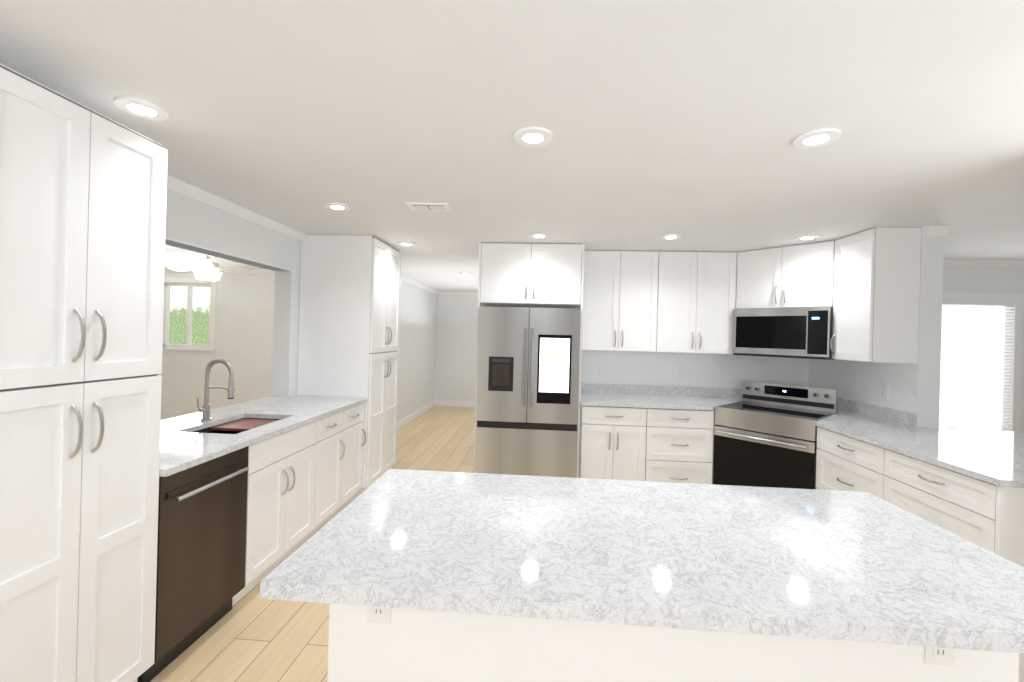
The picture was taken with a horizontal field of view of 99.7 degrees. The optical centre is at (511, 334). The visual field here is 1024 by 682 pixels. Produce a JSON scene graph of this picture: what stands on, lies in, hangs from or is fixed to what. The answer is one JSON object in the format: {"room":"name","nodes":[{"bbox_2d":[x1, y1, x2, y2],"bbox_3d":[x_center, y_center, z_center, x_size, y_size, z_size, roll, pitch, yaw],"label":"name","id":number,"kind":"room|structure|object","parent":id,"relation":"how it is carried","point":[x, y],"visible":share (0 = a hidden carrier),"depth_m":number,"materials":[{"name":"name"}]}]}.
{"room":"kitchen","nodes":[
{"label":"kitchen","id":0,"kind":"room"},
{"bbox_2d":[158,272,274,419],"bbox_3d":[-4.238,0.214,6.371,4.670,2.350,0.120,1,0,4],"label":"wall","id":1,"kind":"structure","parent":0,"point":[244,324],"depth_m":6.30,"materials":[{"name":"paint"}]},
{"bbox_2d":[162,278,216,353],"bbox_3d":[-4.791,-0.285,6.383,0.960,1.100,0.135,1,0,4],"label":"window","id":2,"kind":"structure","parent":1,"relation":"in","point":[189,283],"depth_m":6.38,"materials":[{"name":"paint"}]},
{"bbox_2d":[165,268,274,273],"bbox_3d":[-4.254,-0.931,6.284,4.590,0.060,0.060,1,0,4],"label":"crown molding","id":3,"kind":"structure","parent":1,"relation":"attached to","point":[166,269],"depth_m":6.26,"materials":[{"name":"paint"}]},
{"bbox_2d":[165,189,437,421],"bbox_3d":[-1.992,0.273,3.948,0.150,2.350,10.000,1,0,4],"label":"wall","id":4,"kind":"structure","parent":0,"point":[191,221],"depth_m":3.75,"materials":[{"name":"paint"}]},
{"bbox_2d":[165,237,291,270],"bbox_3d":[-2.049,-0.560,2.826,0.158,0.012,1.850,1,0,4],"label":"trim","id":5,"kind":"structure","parent":4,"relation":"attached to","point":[202,247],"depth_m":2.94,"materials":[{"name":"paint"}]},
{"bbox_2d":[167,174,306,240],"bbox_3d":[-1.933,-0.870,2.855,0.060,0.060,2.025,1,0,4],"label":"crown molding","id":6,"kind":"structure","parent":4,"relation":"attached to","point":[176,185],"depth_m":2.92,"materials":[{"name":"paint"}]},
{"bbox_2d":[397,400,435,429],"bbox_3d":[-1.744,1.400,6.750,0.014,0.110,4.290,1,0,4],"label":"baseboard","id":7,"kind":"structure","parent":4,"relation":"attached to","point":[409,418],"depth_m":7.47,"materials":[{"name":"paint"}]},
{"bbox_2d":[401,275,439,294],"bbox_3d":[-1.662,-0.863,6.734,0.060,0.060,4.260,1,0,4],"label":"crown molding","id":8,"kind":"structure","parent":4,"relation":"attached to","point":[403,278],"depth_m":7.44,"materials":[{"name":"paint"}]},
{"bbox_2d":[150,406,474,681],"bbox_3d":[-0.474,1.538,3.840,13.000,0.100,10.400,1,0,4],"label":"floor","id":9,"kind":"structure","parent":0,"point":[251,636],"depth_m":2.15,"materials":[{"name":"brown wood"}]},
{"bbox_2d":[0,64,167,681],"bbox_3d":[-1.753,0.334,1.490,0.662,2.240,0.610,1,0,4],"label":"pantry","id":10,"kind":"object","parent":9,"relation":"on","point":[83,191],"visible":1,"depth_m":1.45,"materials":[{"name":"paint"}]},
{"bbox_2d":[159,455,318,605],"bbox_3d":[-1.710,1.151,2.684,0.623,0.610,0.700,1,0,4],"label":"base cabinet","id":11,"kind":"object","parent":9,"relation":"on","point":[305,467],"depth_m":2.58,"materials":[{"name":"paint"}]},
{"bbox_2d":[138,446,248,681],"bbox_3d":[-1.708,1.019,2.062,0.619,0.874,0.532,1,0,4],"label":"dishwasher","id":12,"kind":"object","parent":11,"relation":"in","point":[201,543],"visible":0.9,"depth_m":1.99,"materials":[{"name":"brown metal"}]},
{"bbox_2d":[219,407,350,529],"bbox_3d":[-1.668,1.017,3.235,0.623,0.880,0.529,1,0,4],"label":"base cabinet","id":13,"kind":"object","parent":9,"relation":"on","point":[262,434],"depth_m":2.97,"materials":[{"name":"paint"}]},
{"bbox_2d":[196,358,235,420],"bbox_3d":[-1.849,0.342,2.695,0.214,0.397,0.110,1,0,4],"label":"faucet","id":14,"kind":"object","parent":13,"relation":"on","point":[206,405],"visible":1,"depth_m":2.71,"materials":[{"name":"silver metal"}]},
{"bbox_2d":[223,395,366,418],"bbox_3d":[-1.631,0.563,3.407,0.650,0.030,0.872,1,0,4],"label":"countertop","id":15,"kind":"structure","parent":13,"relation":"on","point":[298,406],"depth_m":3.27,"materials":[{"name":"white stone"}]},
{"bbox_2d":[297,235,401,498],"bbox_3d":[-1.536,0.287,4.209,0.712,2.346,0.735,1,0,4],"label":"pantry","id":16,"kind":"object","parent":9,"relation":"on","point":[349,314],"visible":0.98,"depth_m":3.85,"materials":[{"name":"paint"}]},
{"bbox_2d":[347,403,365,505],"bbox_3d":[-1.641,1.017,3.608,0.623,0.880,0.467,1,0,4],"label":"base cabinet","id":17,"kind":"object","parent":9,"relation":"on","point":[355,444],"depth_m":3.68,"materials":[{"name":"paint"}]},
{"bbox_2d":[475,306,580,477],"bbox_3d":[0.156,0.629,4.188,0.910,1.750,0.720,1,0,4],"label":"fridge","id":18,"kind":"object","parent":9,"relation":"on","point":[527,392],"visible":0.85,"depth_m":3.88,"materials":[{"name":"grey metal"}]},
{"bbox_2d":[473,243,584,477],"bbox_3d":[0.168,0.332,4.250,0.966,2.346,0.649,1,0,4],"label":"tall cabinet","id":19,"kind":"object","parent":9,"relation":"on","point":[531,275],"visible":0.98,"depth_m":3.97,"materials":[{"name":"paint"}]},
{"bbox_2d":[578,403,649,480],"bbox_3d":[0.933,1.085,4.205,0.579,0.880,0.625,1,0,4],"label":"base cabinet","id":20,"kind":"object","parent":9,"relation":"on","point":[647,433],"depth_m":3.90,"materials":[{"name":"paint"}]},
{"bbox_2d":[580,391,741,410],"bbox_3d":[1.543,0.646,4.152,1.805,0.030,0.652,1,0,4],"label":"countertop","id":21,"kind":"structure","parent":20,"relation":"on","point":[667,402],"depth_m":4.03,"materials":[{"name":"white stone"}]},
{"bbox_2d":[327,605,1018,681],"bbox_3d":[0.413,1.076,1.505,1.870,0.870,0.613,1,0,4],"label":"kitchen island","id":22,"kind":"object","parent":9,"relation":"on","point":[415,647],"depth_m":1.21,"materials":[{"name":"paint"}]},
{"bbox_2d":[367,606,390,623],"bbox_3d":[-0.384,0.775,1.249,0.070,0.115,0.008,1,0,4],"label":"outlet","id":23,"kind":"object","parent":22,"relation":"attached to","point":[382,615],"visible":0.5,"depth_m":1.25,"materials":[{"name":"white plastic"}]},
{"bbox_2d":[260,469,1023,656],"bbox_3d":[0.415,0.621,1.366,1.950,0.040,0.855,1,0,4],"label":"island countertop","id":24,"kind":"structure","parent":22,"relation":"on","point":[857,568],"depth_m":1.15,"materials":[{"name":"white stone"}]},
{"bbox_2d":[924,646,953,665],"bbox_3d":[1.132,0.815,1.143,0.070,0.115,0.008,1,0,4],"label":"outlet","id":25,"kind":"object","parent":22,"relation":"attached to","point":[938,656],"visible":0.5,"depth_m":1.14,"materials":[{"name":"white plastic"}]},
{"bbox_2d":[646,407,713,483],"bbox_3d":[1.482,1.099,4.167,0.647,0.880,0.625,1,0,4],"label":"base cabinet","id":26,"kind":"object","parent":9,"relation":"on","point":[681,442],"depth_m":3.86,"materials":[{"name":"paint"}]},
{"bbox_2d":[713,381,837,489],"bbox_3d":[2.257,1.004,3.736,0.706,1.110,0.753,1,0,-41],"label":"range","id":27,"kind":"object","parent":9,"relation":"on","point":[765,434],"visible":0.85,"depth_m":3.61,"materials":[{"name":"grey metal"}]},
{"bbox_2d":[815,425,878,496],"bbox_3d":[2.569,1.128,2.914,0.611,0.880,0.644,1,0,4],"label":"base cabinet","id":28,"kind":"object","parent":9,"relation":"on","point":[842,463],"depth_m":2.95,"materials":[{"name":"paint"}]},
{"bbox_2d":[879,449,1023,681],"bbox_3d":[2.524,1.126,2.270,0.611,0.880,0.647,1,0,4],"label":"base cabinet","id":29,"kind":"object","parent":9,"relation":"on","point":[968,485],"depth_m":2.14,"materials":[{"name":"paint"}]},
{"bbox_2d":[815,409,1023,488],"bbox_3d":[3.367,0.693,2.822,2.242,0.030,1.952,1,0,4],"label":"countertop","id":30,"kind":"structure","parent":29,"relation":"on","point":[993,457],"depth_m":2.59,"materials":[{"name":"white stone"}]},
{"bbox_2d":[435,295,477,401],"bbox_3d":[2.315,0.386,8.719,7.780,2.350,0.120,1,0,4],"label":"wall","id":31,"kind":"structure","parent":0,"point":[456,348],"depth_m":8.88,"materials":[{"name":"paint"}]},
{"bbox_2d":[435,400,474,406],"bbox_3d":[2.281,1.505,8.652,7.780,0.110,0.014,1,0,4],"label":"baseboard","id":32,"kind":"structure","parent":31,"relation":"attached to","point":[438,402],"depth_m":8.89,"materials":[{"name":"paint"}]},
{"bbox_2d":[440,292,477,295],"bbox_3d":[2.338,-0.758,8.629,7.780,0.060,0.060,1,0,4],"label":"crown molding","id":33,"kind":"structure","parent":31,"relation":"attached to","point":[441,293],"depth_m":8.86,"materials":[{"name":"paint"}]},
{"bbox_2d":[0,0,1023,291],"bbox_3d":[-0.409,-0.911,3.840,13.000,0.100,10.400,1,0,4],"label":"ceiling","id":34,"kind":"structure","parent":0,"point":[688,120],"depth_m":1.63,"materials":[{"name":"paint"}]},
{"bbox_2d":[114,96,168,120],"bbox_3d":[-1.443,-0.882,1.686,0.164,0.012,0.164,1,0,4],"label":"recessed light","id":35,"kind":"object","parent":34,"relation":"in","point":[140,108],"visible":0.94,"depth_m":1.68,"materials":[{"name":"paint"}]},
{"bbox_2d":[165,255,271,280],"bbox_3d":[-3.261,-0.766,4.680,1.216,0.340,1.162,1,0,4],"label":"ceiling fan","id":36,"kind":"object","parent":34,"relation":"hanging from","point":[207,268],"visible":0.73,"depth_m":4.56,"materials":[{"name":"paint"}]},
{"bbox_2d":[324,202,349,210],"bbox_3d":[-1.194,-0.875,2.952,0.164,0.012,0.164,1,0,4],"label":"recessed light","id":37,"kind":"object","parent":34,"relation":"in","point":[336,206],"visible":0.98,"depth_m":2.94,"materials":[{"name":"paint"}]},
{"bbox_2d":[397,241,414,245],"bbox_3d":[-1.012,-0.871,4.132,0.164,0.012,0.164,1,0,4],"label":"recessed light","id":38,"kind":"object","parent":34,"relation":"in","point":[403,243],"visible":1,"depth_m":4.10,"materials":[{"name":"paint"}]},
{"bbox_2d":[406,202,450,211],"bbox_3d":[-0.556,-0.857,2.907,0.270,0.014,0.170,1,0,0],"label":"ceiling vent","id":39,"kind":"object","parent":34,"relation":"in","point":[424,206],"visible":1,"depth_m":2.88,"materials":[{"name":"metal"}]},
{"bbox_2d":[514,127,552,146],"bbox_3d":[0.091,-0.842,1.840,0.164,0.012,0.164,1,0,4],"label":"recessed light","id":40,"kind":"object","parent":34,"relation":"in","point":[533,136],"visible":0.98,"depth_m":1.83,"materials":[{"name":"paint"}]},
{"bbox_2d":[529,233,548,238],"bbox_3d":[0.227,-0.838,3.655,0.164,0.012,0.164,1,0,4],"label":"recessed light","id":41,"kind":"object","parent":34,"relation":"in","point":[539,235],"visible":1,"depth_m":3.64,"materials":[{"name":"paint"}]},
{"bbox_2d":[661,234,681,239],"bbox_3d":[1.314,-0.810,3.569,0.164,0.012,0.164,1,0,4],"label":"recessed light","id":42,"kind":"object","parent":34,"relation":"in","point":[670,236],"visible":1,"depth_m":3.55,"materials":[{"name":"paint"}]},
{"bbox_2d":[736,240,834,308],"bbox_3d":[2.494,-0.508,3.920,0.364,0.546,0.760,1,0,-41],"label":"upper cabinet","id":43,"kind":"object","parent":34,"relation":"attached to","point":[796,276],"visible":1,"depth_m":3.79,"materials":[{"name":"paint"}]},
{"bbox_2d":[732,307,832,359],"bbox_3d":[2.467,-0.016,3.907,0.390,0.431,0.752,1,0,-41],"label":"microwave","id":44,"kind":"object","parent":43,"relation":"attached to","point":[802,332],"visible":0.94,"depth_m":3.74,"materials":[{"name":"grey metal"}]},
{"bbox_2d":[795,234,819,239],"bbox_3d":[2.369,-0.782,3.465,0.164,0.012,0.164,1,0,4],"label":"recessed light","id":45,"kind":"object","parent":34,"relation":"in","point":[808,237],"visible":1,"depth_m":3.45,"materials":[{"name":"paint"}]},
{"bbox_2d":[793,128,840,148],"bbox_3d":[1.259,-0.811,1.788,0.164,0.012,0.164,1,0,4],"label":"recessed light","id":46,"kind":"object","parent":34,"relation":"in","point":[817,138],"visible":0.96,"depth_m":1.78,"materials":[{"name":"paint"}]},
{"bbox_2d":[529,261,1023,483],"bbox_3d":[2.798,0.398,4.455,6.220,2.350,0.120,1,0,4],"label":"wall","id":47,"kind":"structure","parent":0,"point":[705,370],"depth_m":4.43,"materials":[{"name":"paint"}]},
{"bbox_2d":[595,367,601,377],"bbox_3d":[0.908,0.394,4.523,0.070,0.115,0.008,1,0,4],"label":"wall outlet","id":48,"kind":"object","parent":47,"relation":"attached to","point":[598,372],"visible":1,"depth_m":4.52,"materials":[{"name":"white plastic"}]},
{"bbox_2d":[582,250,665,351],"bbox_3d":[1.084,-0.330,4.349,0.790,0.976,0.326,1,0,4],"label":"upper cabinet","id":49,"kind":"object","parent":47,"relation":"attached to","point":[660,301],"depth_m":4.19,"materials":[{"name":"paint"}]},
{"bbox_2d":[581,383,741,398],"bbox_3d":[1.830,0.588,4.449,2.332,0.100,0.019,1,0,4],"label":"backsplash","id":50,"kind":"structure","parent":47,"relation":"attached to","point":[591,389],"depth_m":4.46,"materials":[{"name":"grey stone"}]},
{"bbox_2d":[678,369,685,380],"bbox_3d":[1.755,0.416,4.463,0.070,0.115,0.008,1,0,4],"label":"wall outlet","id":51,"kind":"object","parent":47,"relation":"attached to","point":[681,375],"visible":1,"depth_m":4.46,"materials":[{"name":"white plastic"}]},
{"bbox_2d":[666,251,736,353],"bbox_3d":[1.749,-0.312,4.302,0.790,0.976,0.326,1,0,4],"label":"upper cabinet","id":52,"kind":"object","parent":47,"relation":"attached to","point":[701,286],"depth_m":4.14,"materials":[{"name":"paint"}]},
{"bbox_2d":[939,293,1023,431],"bbox_3d":[4.489,0.328,4.309,1.050,1.480,0.135,1,0,4],"label":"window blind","id":53,"kind":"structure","parent":47,"relation":"in","point":[1003,303],"depth_m":4.27,"materials":[{"name":"paint"}]},
{"bbox_2d":[943,260,1023,267],"bbox_3d":[4.552,-0.700,4.244,2.750,0.060,0.060,1,0,4],"label":"crown molding","id":54,"kind":"structure","parent":47,"relation":"attached to","point":[946,263],"depth_m":4.23,"materials":[{"name":"paint"}]},
{"bbox_2d":[808,227,943,428],"bbox_3d":[3.034,0.405,3.737,0.150,2.350,1.280,1,0,4],"label":"wall","id":55,"kind":"structure","parent":0,"point":[913,388],"depth_m":3.10,"materials":[{"name":"paint"}]},
{"bbox_2d":[830,227,920,363],"bbox_3d":[2.760,-0.286,3.322,0.367,0.976,0.413,1,0,4],"label":"upper cabinet","id":56,"kind":"object","parent":55,"relation":"attached to","point":[876,293],"visible":1,"depth_m":3.12,"materials":[{"name":"paint"}]},
{"bbox_2d":[838,397,915,428],"bbox_3d":[2.938,0.617,3.731,0.019,0.100,1.256,1,0,4],"label":"backsplash","id":57,"kind":"structure","parent":55,"relation":"attached to","point":[900,417],"depth_m":3.42,"materials":[{"name":"grey stone"}]},
{"bbox_2d":[880,384,887,399],"bbox_3d":[2.930,0.447,3.403,0.008,0.115,0.070,1,0,4],"label":"wall outlet","id":58,"kind":"object","parent":55,"relation":"attached to","point":[883,391],"visible":1,"depth_m":3.40,"materials":[{"name":"white plastic"}]},
{"bbox_2d":[922,225,952,235],"bbox_3d":[3.163,-0.736,3.660,0.060,0.060,1.260,1,0,4],"label":"crown molding","id":59,"kind":"structure","parent":55,"relation":"attached to","point":[945,230],"depth_m":3.07,"materials":[{"name":"paint"}]},
{"label":"outside","id":60,"kind":"structure","parent":0,"visible":0},
{"bbox_2d":[169,287,209,344],"bbox_3d":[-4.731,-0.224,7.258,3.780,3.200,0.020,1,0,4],"label":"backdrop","id":61,"kind":"structure","parent":60,"point":[200,316],"depth_m":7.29,"materials":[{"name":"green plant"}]},
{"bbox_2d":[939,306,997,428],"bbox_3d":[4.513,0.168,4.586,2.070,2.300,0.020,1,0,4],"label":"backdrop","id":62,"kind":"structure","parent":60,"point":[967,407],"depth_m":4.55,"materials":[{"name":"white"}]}
]}

